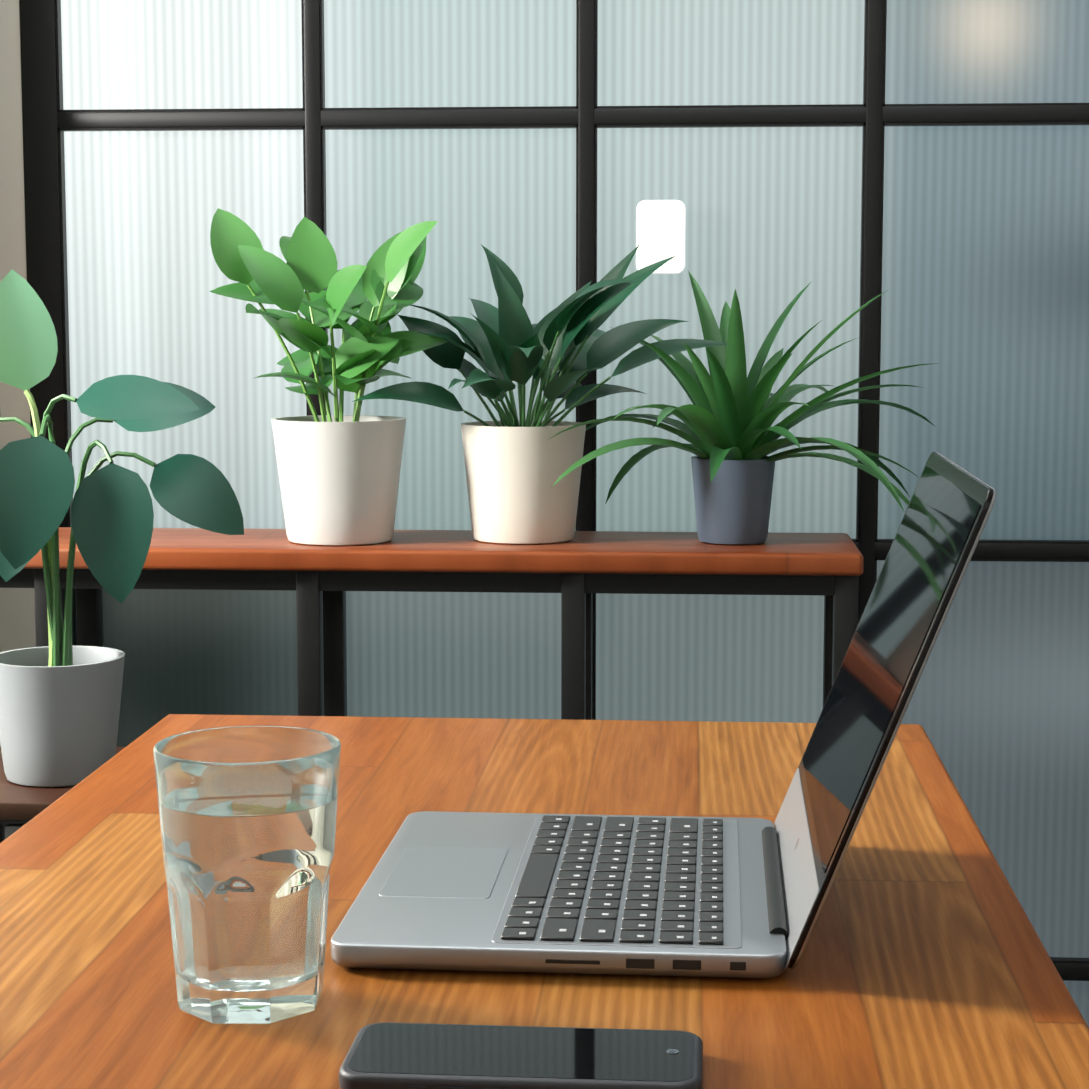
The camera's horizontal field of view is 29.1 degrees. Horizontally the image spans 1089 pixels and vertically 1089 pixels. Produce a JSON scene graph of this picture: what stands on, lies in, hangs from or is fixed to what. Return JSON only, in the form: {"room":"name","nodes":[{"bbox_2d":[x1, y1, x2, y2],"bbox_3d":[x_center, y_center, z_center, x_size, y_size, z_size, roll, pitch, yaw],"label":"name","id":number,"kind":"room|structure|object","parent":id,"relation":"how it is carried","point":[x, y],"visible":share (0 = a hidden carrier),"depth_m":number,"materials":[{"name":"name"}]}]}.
{"room":"office","nodes":[
{"label":"office","id":0,"kind":"room"},
{"bbox_2d":[0,0,35,651],"bbox_3d":[-1.385,-0.616,2.973,1.347,2.700,0.100,0,6,4],"label":"wall","id":1,"kind":"structure","parent":0,"point":[17,618],"depth_m":2.90,"materials":[{"name":"grey paint"}]},
{"bbox_3d":[0.086,0.867,2.297,4.600,0.100,7.800,0,6,4],"label":"floor","id":2,"kind":"structure","parent":0,"visible":0},
{"bbox_2d":[0,745,124,842],"bbox_3d":[-0.519,0.530,2.197,0.580,0.592,0.279,0,6,4],"label":"plant stand","id":3,"kind":"object","parent":2,"relation":"on","point":[21,806],"visible":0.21,"depth_m":2.05,"materials":[{"name":"brown wood"}]},
{"bbox_2d":[0,270,243,787],"bbox_3d":[-0.479,-0.018,2.110,0.354,0.516,0.170,0,6,4],"label":"plant","id":4,"kind":"object","parent":3,"relation":"on","point":[60,698],"visible":0.96,"depth_m":2.08,"materials":[{"name":"teal plant"}]},
{"bbox_2d":[0,527,863,719],"bbox_3d":[-0.259,0.381,2.676,1.290,0.782,0.240,0,6,4],"label":"console shelf","id":5,"kind":"object","parent":2,"relation":"on","point":[578,569],"visible":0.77,"depth_m":2.53,"materials":[{"name":"brown wood"}]},
{"bbox_2d":[209,208,447,545],"bbox_3d":[-0.263,-0.209,2.599,0.288,0.409,0.327,0,6,4],"label":"plant","id":6,"kind":"object","parent":5,"relation":"on","point":[339,473],"visible":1,"depth_m":2.55,"materials":[{"name":"green plant"}]},
{"bbox_2d":[352,243,726,544],"bbox_3d":[0.005,-0.189,2.600,0.466,0.368,0.453,0,6,4],"label":"plant","id":7,"kind":"object","parent":5,"relation":"on","point":[515,468],"visible":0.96,"depth_m":2.56,"materials":[{"name":"green plant"}]},
{"bbox_2d":[548,271,937,544],"bbox_3d":[0.255,-0.170,2.576,0.495,0.336,0.586,0,6,4],"label":"plant","id":8,"kind":"object","parent":5,"relation":"on","point":[728,417],"visible":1,"depth_m":2.54,"materials":[{"name":"green plant"}]},
{"bbox_2d":[0,714,1088,1088],"bbox_3d":[-0.054,0.586,0.974,0.592,0.750,1.420,0,6,4],"label":"desk","id":9,"kind":"object","parent":2,"relation":"on","point":[926,962],"visible":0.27,"depth_m":1.04,"materials":[{"name":"brown wood"}]},
{"bbox_2d":[153,726,340,1024],"bbox_3d":[-0.134,0.150,0.953,0.084,0.121,0.084,0,6,4],"label":"glass tumbler","id":10,"kind":"object","parent":9,"relation":"on","point":[248,816],"visible":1,"depth_m":0.92,"materials":[{"name":"glass"}]},
{"bbox_2d":[339,1022,702,1088],"bbox_3d":[-0.008,0.215,0.870,0.148,0.010,0.068,0,6,4],"label":"phone","id":11,"kind":"object","parent":9,"relation":"on","point":[387,1055],"visible":1,"depth_m":0.86,"materials":[{"name":"black glass"}]},
{"bbox_2d":[331,452,995,977],"bbox_3d":[0.062,0.075,1.113,0.315,0.234,0.276,0,6,4],"label":"laptop","id":12,"kind":"object","parent":9,"relation":"on","point":[687,896],"visible":1,"depth_m":1.07,"materials":[{"name":"silver metal"}]},
{"bbox_2d":[19,0,1088,980],"bbox_3d":[0.808,-0.596,2.789,3.053,2.700,0.050,0,6,4],"label":"frame","id":13,"kind":"object","parent":2,"relation":"on","point":[46,120],"visible":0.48,"depth_m":2.85,"materials":[{"name":"black metal"}]},
{"bbox_2d":[61,0,1088,1026],"bbox_3d":[0.820,-0.596,2.792,3.028,2.640,0.008,0,6,4],"label":"glass wall","id":14,"kind":"structure","parent":13,"relation":"in","point":[985,267],"depth_m":2.87,"materials":[{"name":"grey"}]},
{"bbox_2d":[636,200,685,273],"bbox_3d":[0.157,-0.414,2.824,0.066,0.098,0.018,0,6,4],"label":"switch box","id":15,"kind":"object","parent":13,"relation":"attached to","point":[660,229],"visible":0.81,"depth_m":2.81,"materials":[{"name":"white plastic"}]}
]}

